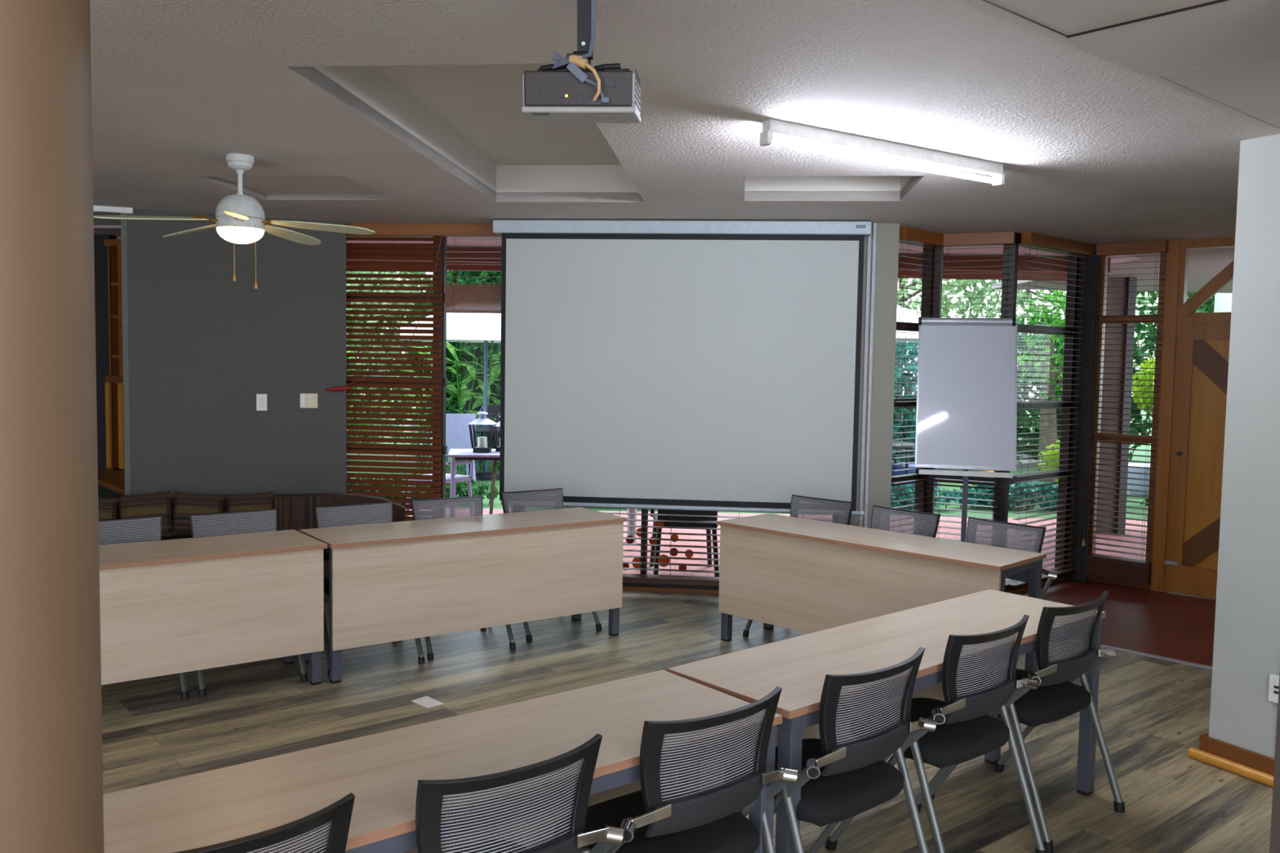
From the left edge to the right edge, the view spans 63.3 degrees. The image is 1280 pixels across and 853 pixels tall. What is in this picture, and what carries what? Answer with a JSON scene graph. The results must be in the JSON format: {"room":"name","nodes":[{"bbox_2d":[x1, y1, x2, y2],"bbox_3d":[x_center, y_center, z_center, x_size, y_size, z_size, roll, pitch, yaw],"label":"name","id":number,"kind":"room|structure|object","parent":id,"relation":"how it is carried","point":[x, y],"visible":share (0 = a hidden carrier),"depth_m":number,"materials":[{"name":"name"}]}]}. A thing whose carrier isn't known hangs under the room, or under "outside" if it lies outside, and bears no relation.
{"room":"conference room","nodes":[
{"label":"conference room","id":0,"kind":"room"},
{"bbox_2d":[0,0,104,852],"bbox_3d":[-0.978,0.263,1.521,0.330,2.705,0.330,1,4,0],"label":"column","id":1,"kind":"structure","parent":0,"point":[51,754],"depth_m":1.44,"materials":[{"name":"beige paint"}]},
{"bbox_2d":[93,234,119,470],"bbox_3d":[-5.172,-0.268,8.596,1.650,2.675,0.120,1,4,-1],"label":"wall","id":2,"kind":"structure","parent":0,"point":[100,251],"depth_m":8.52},
{"bbox_2d":[103,239,124,469],"bbox_3d":[-3.863,-0.582,8.537,1.014,1.874,0.350,2,4,17],"label":"shelf unit","id":3,"kind":"object","parent":2,"relation":"attached to","point":[117,379],"visible":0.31,"depth_m":8.53,"materials":[{"name":"brown wood"}]},
{"bbox_2d":[97,484,123,497],"bbox_3d":[-4.055,0.784,7.923,0.120,0.700,1.732,-2,5,-40],"label":"wall ledge","id":4,"kind":"object","parent":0,"point":[103,492],"depth_m":7.70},
{"bbox_2d":[97,469,124,495],"bbox_3d":[-3.961,0.414,7.951,0.341,0.038,1.730,-2,5,-40],"label":"countertop","id":5,"kind":"structure","parent":4,"relation":"on","point":[112,479],"depth_m":7.84,"materials":[{"name":"brown wood"}]},
{"bbox_2d":[126,208,346,497],"bbox_3d":[-2.860,-0.155,7.451,1.440,2.675,0.160,0,4,-20],"label":"wall","id":6,"kind":"structure","parent":0,"point":[203,343],"depth_m":7.34,"materials":[{"name":"paint"}]},
{"bbox_2d":[120,213,130,495],"bbox_3d":[-3.550,-0.150,7.196,0.035,2.675,0.174,0,4,-21],"label":"trim","id":7,"kind":"structure","parent":6,"relation":"attached to","point":[123,221],"depth_m":7.09,"materials":[{"name":"grey paint"}]},
{"bbox_2d":[299,393,317,408],"bbox_3d":[-2.401,-0.187,7.527,0.124,0.106,0.014,0,4,-20],"label":"light switch","id":8,"kind":"object","parent":6,"relation":"attached to","point":[306,400],"visible":1,"depth_m":7.52,"materials":[{"name":"beige plastic"}]},
{"bbox_2d":[324,233,442,391],"bbox_3d":[-1.864,-0.824,7.518,0.853,1.149,0.037,1,4,1],"label":"blind cord","id":9,"kind":"object","parent":6,"relation":"hanging from","point":[345,387],"visible":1,"depth_m":7.53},
{"bbox_2d":[346,236,447,498],"bbox_3d":[-1.895,-0.164,7.849,0.882,2.675,0.070,1,4,6],"label":"window","id":10,"kind":"structure","parent":6,"relation":"in","point":[445,380],"depth_m":7.78,"materials":[{"name":"brown wood"}]},
{"bbox_2d":[346,222,444,520],"bbox_3d":[-1.882,-0.170,7.704,0.859,2.641,0.075,1,4,6],"label":"blind","id":11,"kind":"object","parent":10,"relation":"attached to","point":[383,232],"visible":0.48,"depth_m":7.69,"materials":[{"name":"brown wood"}]},
{"bbox_2d":[89,0,1279,293],"bbox_3d":[4.174,-1.333,4.943,23.193,0.275,18.014,1,4,6],"label":"ceiling","id":12,"kind":"structure","parent":0,"point":[1091,148],"depth_m":4.35,"materials":[{"name":"paint"}]},
{"bbox_2d":[93,153,374,288],"bbox_3d":[-1.913,-1.004,5.128,1.202,0.650,1.255,1,4,0],"label":"ceiling fan","id":13,"kind":"object","parent":12,"relation":"hanging from","point":[240,218],"visible":0.98,"depth_m":5.07,"materials":[{"name":"white metal"}]},
{"bbox_2d":[521,0,640,123],"bbox_3d":[-0.143,-0.959,2.657,0.284,0.368,0.238,1,4,3],"label":"ceiling projector","id":14,"kind":"object","parent":12,"relation":"hanging from","point":[549,95],"visible":0.95,"depth_m":2.56,"materials":[{"name":"black plastic"}]},
{"bbox_2d":[551,50,609,102],"bbox_3d":[-0.146,-0.854,2.533,0.143,0.122,0.036,1,4,5],"label":"cable bundle","id":15,"kind":"object","parent":14,"relation":"attached to","point":[575,61],"visible":1,"depth_m":2.53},
{"bbox_2d":[493,219,871,515],"bbox_3d":[0.259,-0.412,7.201,2.606,2.001,0.099,1,4,6],"label":"projector screen","id":16,"kind":"object","parent":12,"relation":"hanging from","point":[673,365],"visible":0.88,"depth_m":7.19,"materials":[{"name":"white fabric"}]},
{"bbox_2d":[346,260,1066,280],"bbox_3d":[-1.273,-1.583,10.021,11.400,0.170,0.040,1,4,0],"label":"trim","id":17,"kind":"structure","parent":12,"relation":"attached to","point":[953,274],"depth_m":10.00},
{"bbox_2d":[346,246,1111,272],"bbox_3d":[-1.475,-1.476,8.925,11.000,0.120,0.090,1,4,0],"label":"trim","id":18,"kind":"structure","parent":12,"relation":"attached to","point":[460,256],"depth_m":8.88,"materials":[{"name":"wood"}]},
{"bbox_2d":[760,119,1004,186],"bbox_3d":[1.117,-1.194,4.578,1.509,0.098,0.052,-2,4,-34],"label":"fluorescent light","id":19,"kind":"object","parent":12,"relation":"attached to","point":[771,127],"visible":1,"depth_m":4.50,"materials":[{"name":"white plastic"}]},
{"bbox_2d":[101,579,1272,852],"bbox_3d":[-0.277,1.568,3.107,11.500,0.120,12.400,1,4,0],"label":"floor","id":20,"kind":"structure","parent":0,"point":[1151,712],"depth_m":5.00,"materials":[{"name":"brown wood"}]},
{"bbox_2d":[98,515,189,699],"bbox_3d":[-2.587,0.911,5.166,0.600,0.860,0.546,-2,4,-34],"label":"chair","id":21,"kind":"object","parent":20,"relation":"on","point":[135,530],"visible":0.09,"depth_m":5.34,"materials":[{"name":"fabric"}]},
{"bbox_2d":[98,529,327,685],"bbox_3d":[-2.503,0.978,5.014,1.832,0.739,0.533,-2,5,-36],"label":"table","id":22,"kind":"object","parent":20,"relation":"on","point":[169,606],"visible":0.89,"depth_m":5.04,"materials":[{"name":"brown wood"}]},
{"bbox_2d":[188,508,307,697],"bbox_3d":[-2.099,0.899,5.482,0.600,0.860,0.546,-1,4,-34],"label":"chair","id":23,"kind":"object","parent":20,"relation":"on","point":[202,525],"visible":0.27,"depth_m":5.60,"materials":[{"name":"fabric"}]},
{"bbox_2d":[115,493,405,592],"bbox_3d":[-2.784,0.810,7.083,2.367,0.600,0.655,0,4,-19],"label":"cabinet","id":24,"kind":"object","parent":20,"relation":"on","point":[295,512],"visible":0.13,"depth_m":7.33,"materials":[{"name":"wood"}]},
{"bbox_2d":[97,497,119,519],"bbox_3d":[-3.604,0.608,6.819,0.322,0.301,0.178,0,4,-19],"label":"cushion","id":25,"kind":"object","parent":24,"relation":"on","point":[108,507],"visible":0.12,"depth_m":6.81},
{"bbox_2d":[117,490,172,537],"bbox_3d":[-3.298,0.598,6.926,0.347,0.324,0.180,0,4,-20],"label":"cushion","id":26,"kind":"object","parent":24,"relation":"on","point":[153,504],"visible":0.56,"depth_m":6.88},
{"bbox_2d":[169,491,224,536],"bbox_3d":[-2.998,0.601,7.033,0.340,0.319,0.179,0,4,-19],"label":"cushion","id":27,"kind":"object","parent":24,"relation":"on","point":[185,504],"visible":0.63,"depth_m":6.97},
{"bbox_2d":[225,491,273,511],"bbox_3d":[-2.681,0.603,7.145,0.318,0.296,0.178,0,4,-20],"label":"cushion","id":28,"kind":"object","parent":24,"relation":"on","point":[259,501],"visible":0.44,"depth_m":7.10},
{"bbox_2d":[173,792,355,852],"bbox_3d":[-0.857,1.140,2.053,0.600,0.860,0.546,-2,5,-39],"label":"chair","id":29,"kind":"object","parent":20,"relation":"on","point":[326,830],"visible":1,"depth_m":1.95,"materials":[{"name":"black plastic"}]},
{"bbox_2d":[314,501,425,677],"bbox_3d":[-1.554,0.885,5.836,0.600,0.860,0.546,-1,4,-32],"label":"chair","id":30,"kind":"object","parent":20,"relation":"on","point":[331,516],"visible":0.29,"depth_m":5.94,"materials":[{"name":"fabric"}]},
{"bbox_2d":[102,669,782,852],"bbox_3d":[-0.493,1.172,2.514,1.832,0.739,0.517,-2,5,-38],"label":"table","id":31,"kind":"object","parent":20,"relation":"on","point":[383,771],"visible":0.54,"depth_m":2.48,"materials":[{"name":"brown wood"}]},
{"bbox_2d":[298,506,626,684],"bbox_3d":[-0.989,0.935,6.080,1.838,0.739,0.538,-2,5,-35],"label":"table","id":32,"kind":"object","parent":20,"relation":"on","point":[389,582],"visible":0.81,"depth_m":5.82,"materials":[{"name":"brown wood"}]},
{"bbox_2d":[410,495,515,660],"bbox_3d":[-1.085,0.872,6.170,0.600,0.860,0.546,-1,4,-30],"label":"chair","id":33,"kind":"object","parent":20,"relation":"on","point":[441,508],"visible":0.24,"depth_m":6.30,"materials":[{"name":"fabric"}]},
{"bbox_2d":[415,733,625,852],"bbox_3d":[-0.388,1.126,2.400,0.600,0.860,0.546,-2,5,-38],"label":"chair","id":34,"kind":"object","parent":20,"relation":"on","point":[541,806],"visible":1,"depth_m":2.24,"materials":[{"name":"fabric"}]},
{"bbox_2d":[500,488,601,641],"bbox_3d":[-0.603,0.852,6.604,0.600,0.860,0.546,-2,4,-35],"label":"chair","id":35,"kind":"object","parent":20,"relation":"on","point":[548,499],"visible":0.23,"depth_m":6.73,"materials":[{"name":"fabric"}]},
{"bbox_2d":[622,585,719,594],"bbox_3d":[-0.417,1.190,7.775,3.700,0.032,0.111,1,4,6],"label":"baseboard","id":36,"kind":"structure","parent":20,"relation":"on","point":[624,588],"depth_m":7.66,"materials":[{"name":"brown wood"}]},
{"bbox_2d":[438,236,490,498],"bbox_3d":[-1.201,-0.148,7.780,0.603,2.675,0.070,1,4,6],"label":"window","id":37,"kind":"structure","parent":36,"relation":"on","point":[443,315],"depth_m":7.77,"materials":[{"name":"brown wood"}]},
{"bbox_2d":[442,223,502,313],"bbox_3d":[-1.151,-1.150,7.569,0.578,0.642,0.075,1,4,6],"label":"blind","id":38,"kind":"object","parent":37,"relation":"attached to","point":[482,298],"visible":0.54,"depth_m":7.57,"materials":[{"name":"brown wood"}]},
{"bbox_2d":[622,509,719,589],"bbox_3d":[0.283,-0.113,7.634,2.380,2.675,0.070,1,4,6],"label":"window","id":39,"kind":"structure","parent":36,"relation":"on","point":[643,511],"depth_m":7.69,"materials":[{"name":"brown wood"}]},
{"bbox_2d":[563,506,775,586],"bbox_3d":[0.275,-0.144,7.489,2.320,2.591,0.075,1,4,6],"label":"blind","id":40,"kind":"object","parent":39,"relation":"attached to","point":[633,578],"visible":0.06,"depth_m":7.56,"materials":[{"name":"brown wood"}]},
{"bbox_2d":[582,686,798,852],"bbox_3d":[0.070,1.110,2.765,0.600,0.860,0.546,-2,5,-38],"label":"chair","id":41,"kind":"object","parent":20,"relation":"on","point":[696,775],"visible":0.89,"depth_m":2.62,"materials":[{"name":"fabric"}]},
{"bbox_2d":[742,494,853,636],"bbox_3d":[1.021,0.889,6.462,0.600,0.860,0.546,4,5,42],"label":"chair","id":42,"kind":"object","parent":20,"relation":"on","point":[833,511],"visible":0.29,"depth_m":6.58,"materials":[{"name":"fabric"}]},
{"bbox_2d":[773,647,936,852],"bbox_3d":[0.557,1.093,3.159,0.600,0.860,0.546,-2,5,-41],"label":"chair","id":43,"kind":"object","parent":20,"relation":"on","point":[864,717],"visible":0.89,"depth_m":2.99,"materials":[{"name":"fabric"}]},
{"bbox_2d":[716,513,1046,671],"bbox_3d":[1.281,0.987,5.868,0.518,0.739,1.812,-3,5,-45],"label":"table","id":44,"kind":"object","parent":20,"relation":"on","point":[797,574],"visible":0.79,"depth_m":5.75,"materials":[{"name":"brown wood"}]},
{"bbox_2d":[666,589,1106,852],"bbox_3d":[0.963,1.119,3.726,1.901,0.739,0.509,-2,5,-41],"label":"table","id":45,"kind":"object","parent":20,"relation":"on","point":[799,665],"visible":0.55,"depth_m":3.52,"materials":[{"name":"brown wood"}]},
{"bbox_2d":[871,505,940,537],"bbox_3d":[1.425,0.924,6.018,0.546,0.860,0.600,-2,5,-43],"label":"chair","id":46,"kind":"object","parent":20,"relation":"on","point":[897,520],"visible":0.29,"depth_m":6.14,"materials":[{"name":"fabric"}]},
{"bbox_2d":[825,614,1047,852],"bbox_3d":[1.034,1.073,3.599,0.600,0.860,0.546,-2,5,-40],"label":"chair","id":47,"kind":"object","parent":20,"relation":"on","point":[979,680],"visible":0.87,"depth_m":3.44,"materials":[{"name":"fabric"}]},
{"bbox_2d":[915,316,1017,542],"bbox_3d":[2.216,0.272,7.092,0.666,2.042,0.493,2,4,14],"label":"flip chart","id":48,"kind":"object","parent":20,"relation":"on","point":[966,411],"visible":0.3,"depth_m":7.11,"materials":[{"name":"metal"}]},
{"bbox_2d":[918,469,1013,478],"bbox_3d":[2.184,0.313,6.974,0.601,0.032,0.078,2,4,14],"label":"tray","id":49,"kind":"object","parent":48,"relation":"on","point":[921,471],"depth_m":6.94,"materials":[{"name":"grey metal"}]},
{"bbox_2d":[966,516,1057,663],"bbox_3d":[1.867,0.958,5.603,0.546,0.860,0.600,-2,5,-42],"label":"chair","id":50,"kind":"object","parent":20,"relation":"on","point":[980,531],"visible":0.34,"depth_m":5.69,"materials":[{"name":"fabric"}]},
{"bbox_2d":[930,591,1124,852],"bbox_3d":[1.492,1.055,4.005,0.600,0.860,0.546,-2,5,-40],"label":"chair","id":51,"kind":"object","parent":20,"relation":"on","point":[1065,651],"visible":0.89,"depth_m":3.83,"materials":[{"name":"fabric"}]},
{"bbox_2d":[1100,644,1212,669],"bbox_3d":[3.033,1.363,6.177,3.402,0.008,0.035,5,5,44],"label":"trim","id":52,"kind":"structure","parent":20,"relation":"on","point":[1101,646],"depth_m":6.14,"materials":[{"name":"metal"}]},
{"bbox_2d":[1151,240,1181,591],"bbox_3d":[4.037,-0.069,7.941,0.087,2.675,0.110,4,5,42],"label":"trim","id":53,"kind":"structure","parent":20,"relation":"on","point":[1170,331],"depth_m":7.90,"materials":[{"name":"wood"}]},
{"bbox_2d":[1208,133,1279,759],"bbox_3d":[4.159,0.108,5.214,3.600,2.675,0.306,-1,4,-29],"label":"wall pier","id":54,"kind":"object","parent":20,"relation":"on","point":[1246,647],"visible":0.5,"depth_m":4.36,"materials":[{"name":"white paint"}]},
{"bbox_2d":[1199,733,1274,775],"bbox_3d":[2.818,1.415,4.559,0.622,0.105,0.366,-1,4,-29],"label":"baseboard","id":55,"kind":"structure","parent":54,"relation":"attached to","point":[1259,762],"depth_m":4.42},
{"bbox_2d":[1187,746,1273,787],"bbox_3d":[2.526,1.450,4.410,0.048,0.048,0.386,-1,4,-29],"label":"trim","id":56,"kind":"structure","parent":55,"relation":"attached to","point":[1264,778],"depth_m":4.40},
{"bbox_2d":[1268,674,1279,703],"bbox_3d":[2.620,1.084,4.288,0.022,0.112,0.040,-1,4,-29],"label":"wall socket","id":57,"kind":"object","parent":54,"relation":"attached to","point":[1273,687],"visible":0.79,"depth_m":4.29,"materials":[{"name":"white plastic"}]},
{"bbox_2d":[1269,674,1279,852],"bbox_3d":[1.893,0.233,2.670,0.522,2.675,0.048,0,4,-17],"label":"trim","id":58,"kind":"structure","parent":20,"relation":"on","point":[1274,846],"depth_m":2.65,"materials":[{"name":"beige paint"}]},
{"bbox_3d":[1.942,1.231,7.765,0.587,0.032,0.110,-3,5,-44],"label":"baseboard","id":59,"kind":"structure","parent":20,"relation":"on","visible":0},
{"bbox_2d":[891,240,934,512],"bbox_3d":[1.957,-0.088,7.688,0.587,2.675,0.070,-3,5,-44],"label":"window","id":60,"kind":"structure","parent":59,"relation":"on","point":[930,294],"depth_m":7.79,"materials":[{"name":"brown wood"}]},
{"bbox_2d":[890,226,943,512],"bbox_3d":[2.018,-0.101,7.589,0.567,2.631,0.075,-3,5,-44],"label":"blind","id":61,"kind":"object","parent":60,"relation":"attached to","point":[908,234],"visible":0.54,"depth_m":7.50,"materials":[{"name":"brown wood"}]},
{"bbox_3d":[2.436,1.234,7.845,0.572,0.032,0.110,3,4,27],"label":"baseboard","id":62,"kind":"structure","parent":20,"relation":"on","visible":0},
{"bbox_2d":[925,244,1015,521],"bbox_3d":[2.463,-0.085,7.769,0.572,2.675,0.070,3,4,27],"label":"window","id":63,"kind":"structure","parent":62,"relation":"on","point":[1008,284],"depth_m":7.68,"materials":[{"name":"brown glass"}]},
{"bbox_2d":[931,231,1015,542],"bbox_3d":[2.430,-0.099,7.659,0.542,2.631,0.075,3,4,27],"label":"blind","id":64,"kind":"object","parent":63,"relation":"attached to","point":[1006,237],"visible":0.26,"depth_m":7.61,"materials":[{"name":"brown wood"}]},
{"bbox_2d":[848,223,899,528],"bbox_3d":[1.621,-0.073,7.366,0.360,2.675,0.285,1,4,0],"label":"wall column","id":65,"kind":"structure","parent":0,"point":[887,234],"depth_m":7.21,"materials":[{"name":"grey paint"}]},
{"bbox_2d":[857,226,871,526],"bbox_3d":[1.558,-0.066,7.229,0.024,2.675,0.030,1,4,0],"label":"trim","id":66,"kind":"structure","parent":65,"relation":"attached to","point":[868,237],"depth_m":7.20,"materials":[{"name":"grey paint"}]},
{"bbox_2d":[863,222,876,528],"bbox_3d":[1.593,-0.065,7.229,0.024,2.675,0.030,1,4,0],"label":"trim","id":67,"kind":"structure","parent":65,"relation":"attached to","point":[874,224],"depth_m":7.20,"materials":[{"name":"grey paint"}]},
{"bbox_2d":[1065,244,1101,582],"bbox_3d":[3.541,-0.102,8.314,0.182,2.675,0.154,3,4,31],"label":"wall","id":68,"kind":"structure","parent":0,"point":[1086,351],"depth_m":8.24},
{"bbox_2d":[1004,232,1079,591],"bbox_3d":[3.058,-0.089,7.983,1.033,2.675,0.070,-2,5,-43],"label":"window","id":69,"kind":"structure","parent":68,"relation":"in","point":[1021,328],"depth_m":8.24,"materials":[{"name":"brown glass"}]},
{"bbox_2d":[1008,231,1093,587],"bbox_3d":[3.135,-0.122,7.898,1.023,2.591,0.075,-2,5,-43],"label":"blind","id":70,"kind":"object","parent":69,"relation":"attached to","point":[1037,240],"visible":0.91,"depth_m":7.90,"materials":[{"name":"brown wood"}]},
{"bbox_2d":[1086,253,1167,589],"bbox_3d":[3.815,-0.086,8.142,0.511,2.675,0.070,4,5,42],"label":"window","id":71,"kind":"structure","parent":68,"relation":"in","point":[1163,259],"depth_m":8.06,"materials":[{"name":"brown wood"}]},
{"bbox_2d":[1082,240,1168,586],"bbox_3d":[3.752,-0.102,8.060,0.508,2.631,0.095,4,5,42],"label":"blind","id":72,"kind":"object","parent":71,"relation":"attached to","point":[1103,566],"depth_m":8.07,"materials":[{"name":"brown wood"}]},
{"bbox_2d":[1096,276,1127,533],"bbox_3d":[4.839,-0.193,10.980,0.430,2.760,0.150,1,4,0],"label":"wall","id":73,"kind":"structure","parent":0,"point":[1118,332],"depth_m":10.89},
{"bbox_2d":[1115,276,1137,534],"bbox_3d":[5.094,-0.185,10.915,0.080,2.760,0.120,1,4,0],"label":"trim","id":74,"kind":"structure","parent":73,"relation":"attached to","point":[1130,300],"depth_m":10.85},
{"bbox_2d":[986,0,1279,128],"bbox_3d":[1.678,-1.016,1.284,8.392,0.015,3.200,-2,5,-40],"label":"ceiling","id":75,"kind":"structure","parent":0,"point":[1230,30],"depth_m":3.00,"materials":[{"name":"paint"}]},
{"bbox_2d":[964,0,1279,133],"bbox_3d":[0.553,-1.113,2.450,8.200,0.012,0.030,-2,5,-40],"label":"trim","id":76,"kind":"structure","parent":75,"relation":"attached to","point":[980,3],"depth_m":3.26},
{"bbox_2d":[1066,0,1228,37],"bbox_3d":[2.272,-1.037,1.788,0.008,0.014,3.200,-2,5,-40],"label":"trim","id":77,"kind":"structure","parent":75,"relation":"attached to","point":[1215,1],"depth_m":2.83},
{"bbox_2d":[1164,323,1231,599],"bbox_3d":[4.430,0.272,7.568,1.099,2.046,0.080,4,5,42],"label":"door","id":78,"kind":"structure","parent":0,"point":[1202,349],"depth_m":7.79,"materials":[{"name":"brown wood"}]},
{"bbox_3d":[5.221,0.008,7.049,0.655,2.675,0.120,2,4,22],"label":"wall","id":79,"kind":"structure","parent":0,"visible":0},
{"bbox_2d":[1176,236,1235,324],"bbox_3d":[4.484,-0.035,7.527,1.160,2.675,0.105,4,5,42],"label":"window","id":80,"kind":"structure","parent":79,"relation":"in","point":[1186,308],"depth_m":7.71,"materials":[{"name":"brown wood"}]},
{"label":"outside","id":81,"kind":"structure","parent":0,"visible":0},
{"bbox_2d":[346,400,1152,519],"bbox_3d":[5.000,0.063,28.507,70.000,0.090,33.100,1,4,0],"label":"lawn","id":82,"kind":"structure","parent":81,"point":[496,505],"depth_m":14.06,"materials":[{"name":"plant"}]},
{"bbox_2d":[346,271,414,455],"bbox_3d":[-5.597,-1.340,17.968,3.952,3.791,1.479,1,4,0],"label":"dense shrub","id":83,"kind":"object","parent":82,"relation":"on","point":[347,272],"visible":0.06,"depth_m":17.73,"materials":[{"name":"green plant"}]},
{"bbox_2d":[346,471,499,505],"bbox_3d":[-2.909,0.733,12.380,2.556,0.427,0.506,1,4,0],"label":"hedge","id":84,"kind":"object","parent":82,"relation":"on","point":[480,490],"visible":0.18,"depth_m":12.31,"materials":[{"name":"green plant"}]},
{"bbox_2d":[367,340,500,471],"bbox_3d":[-3.005,-0.506,16.092,2.736,2.368,1.686,1,4,0],"label":"leaf plant","id":85,"kind":"object","parent":82,"relation":"on","point":[464,394],"visible":0.35,"depth_m":16.07,"materials":[{"name":"green plant"}]},
{"bbox_2d":[387,405,500,475],"bbox_3d":[-2.736,0.209,14.953,2.103,1.099,1.605,1,4,0],"label":"leaf plant","id":86,"kind":"object","parent":82,"relation":"on","point":[463,467],"visible":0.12,"depth_m":14.97,"materials":[{"name":"green plant"}]},
{"bbox_2d":[400,305,501,480],"bbox_3d":[-2.230,-0.616,14.994,2.254,2.750,2.254,1,4,0],"label":"umbrella","id":87,"kind":"object","parent":82,"relation":"on","point":[471,327],"visible":0.44,"depth_m":14.04,"materials":[{"name":"white fabric"}]},
{"bbox_2d":[402,270,501,462],"bbox_3d":[-2.253,-1.297,17.572,3.623,3.859,1.492,1,4,0],"label":"tree","id":88,"kind":"object","parent":82,"relation":"on","point":[477,349],"visible":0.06,"depth_m":17.18,"materials":[{"name":"green plant"}]},
{"bbox_2d":[430,413,476,488],"bbox_3d":[-2.508,0.316,14.002,0.556,1.012,0.645,0,4,-20],"label":"garden chair","id":89,"kind":"object","parent":82,"relation":"on","point":[457,429],"visible":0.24,"depth_m":13.74,"materials":[{"name":"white plastic"}]},
{"bbox_2d":[477,404,500,472],"bbox_3d":[-2.155,0.195,15.595,0.556,1.062,0.645,0,4,-10],"label":"garden chair","id":90,"kind":"object","parent":82,"relation":"on","point":[495,410],"visible":0.14,"depth_m":15.27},
{"bbox_2d":[892,313,920,462],"bbox_3d":[4.641,-0.610,17.565,3.450,2.659,1.744,1,4,0],"label":"dense shrub","id":91,"kind":"object","parent":82,"relation":"on","point":[914,348],"visible":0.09,"depth_m":17.15,"materials":[{"name":"green plant"}]},
{"bbox_2d":[895,304,920,342],"bbox_3d":[3.211,-0.596,15.190,2.494,2.870,2.494,1,4,0],"label":"umbrella","id":92,"kind":"object","parent":82,"relation":"on","point":[910,335],"visible":0.04,"depth_m":14.22,"materials":[{"name":"white fabric"}]},
{"bbox_2d":[890,484,959,510],"bbox_3d":[2.577,0.821,12.573,2.613,0.391,0.520,1,4,0],"label":"hedge","id":93,"kind":"object","parent":82,"relation":"on","point":[908,490],"visible":0.12,"depth_m":12.51,"materials":[{"name":"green plant"}]},
{"bbox_2d":[893,278,1017,441],"bbox_3d":[5.245,-2.304,20.895,5.280,5.622,2.698,1,4,0],"label":"tree","id":94,"kind":"object","parent":82,"relation":"on","point":[945,310],"visible":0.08,"depth_m":20.54,"materials":[{"name":"green plant"}]},
{"bbox_2d":[947,480,1128,511],"bbox_3d":[4.901,0.853,12.777,2.221,0.406,0.513,1,4,0],"label":"hedge","id":95,"kind":"object","parent":82,"relation":"on","point":[1012,491],"visible":0.32,"depth_m":12.69,"materials":[{"name":"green plant"}]},
{"bbox_2d":[1017,289,1066,482],"bbox_3d":[6.325,-0.656,15.878,1.146,3.023,0.800,1,4,0],"label":"tree","id":96,"kind":"object","parent":82,"relation":"on","point":[1051,341],"visible":0.52,"depth_m":15.83,"materials":[{"name":"green plant"}]},
{"bbox_2d":[1037,440,1060,482],"bbox_3d":[5.527,0.572,13.362,0.843,0.862,0.640,1,4,0],"label":"round bush","id":97,"kind":"object","parent":82,"relation":"on","point":[1050,451],"visible":0.14,"depth_m":13.30,"materials":[{"name":"green plant"}]},
{"bbox_2d":[948,279,1204,371],"bbox_3d":[8.679,-2.225,20.415,5.207,5.649,2.710,1,4,0],"label":"tree","id":98,"kind":"object","parent":82,"relation":"on","point":[981,291],"visible":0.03,"depth_m":20.20,"materials":[{"name":"green plant"}]},
{"bbox_2d":[1016,314,1154,463],"bbox_3d":[7.394,-0.650,18.386,3.722,2.724,1.773,1,4,0],"label":"dense shrub","id":99,"kind":"object","parent":82,"relation":"on","point":[1020,343],"visible":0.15,"depth_m":18.07,"materials":[{"name":"green plant"}]},
{"bbox_2d":[1126,462,1150,496],"bbox_3d":[7.038,0.743,14.470,0.749,0.420,0.511,1,4,0],"label":"trough","id":100,"kind":"object","parent":82,"relation":"on","point":[1137,464],"visible":0.13,"depth_m":14.25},
{"bbox_2d":[1131,356,1155,414],"bbox_3d":[7.003,0.006,14.021,0.776,1.952,0.739,1,4,0],"label":"round bush","id":101,"kind":"object","parent":82,"relation":"on","point":[1142,365],"visible":0.3,"depth_m":13.96,"materials":[{"name":"green plant"}]},
{"bbox_2d":[1133,291,1214,372],"bbox_3d":[9.827,-1.316,16.743,3.876,4.345,2.154,1,4,0],"label":"tree","id":102,"kind":"object","parent":82,"relation":"on","point":[1204,308],"visible":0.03,"depth_m":16.76,"materials":[{"name":"green plant"}]},
{"bbox_2d":[1213,293,1232,312],"bbox_3d":[7.858,-0.830,13.967,0.300,3.650,0.300,1,4,0],"label":"column","id":103,"kind":"structure","parent":82,"relation":"on","point":[1223,301],"depth_m":13.81,"materials":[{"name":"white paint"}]},
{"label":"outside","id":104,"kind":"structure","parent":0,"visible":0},
{"bbox_2d":[408,509,1147,581],"bbox_3d":[-0.020,1.206,9.296,28.000,0.100,5.400,1,4,0],"label":"deck","id":105,"kind":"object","parent":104,"point":[485,512],"visible":0.04,"depth_m":10.25,"materials":[{"name":"wood"}]},
{"bbox_2d":[405,460,473,516],"bbox_3d":[-2.188,0.680,11.173,0.556,0.660,0.645,3,4,30],"label":"garden chair","id":106,"kind":"object","parent":105,"relation":"on","point":[458,478],"visible":0.24,"depth_m":11.18,"materials":[{"name":"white plastic"}]},
{"bbox_2d":[448,448,499,497],"bbox_3d":[-1.671,0.646,11.066,0.720,0.756,0.720,0,4,-9],"label":"garden table","id":107,"kind":"object","parent":105,"relation":"on","point":[455,455],"visible":0.41,"depth_m":10.72,"materials":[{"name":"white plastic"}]},
{"bbox_2d":[468,405,496,453],"bbox_3d":[-1.666,0.025,10.976,0.270,0.494,0.270,1,4,0],"label":"candle lantern","id":108,"kind":"object","parent":107,"relation":"on","point":[482,447],"visible":1,"depth_m":10.91,"materials":[{"name":"black metal"}]},
{"bbox_2d":[648,509,719,577],"bbox_3d":[0.370,0.733,8.511,0.556,0.982,0.645,1,4,-3],"label":"garden chair","id":109,"kind":"object","parent":105,"relation":"on","point":[652,511],"visible":0.34,"depth_m":8.33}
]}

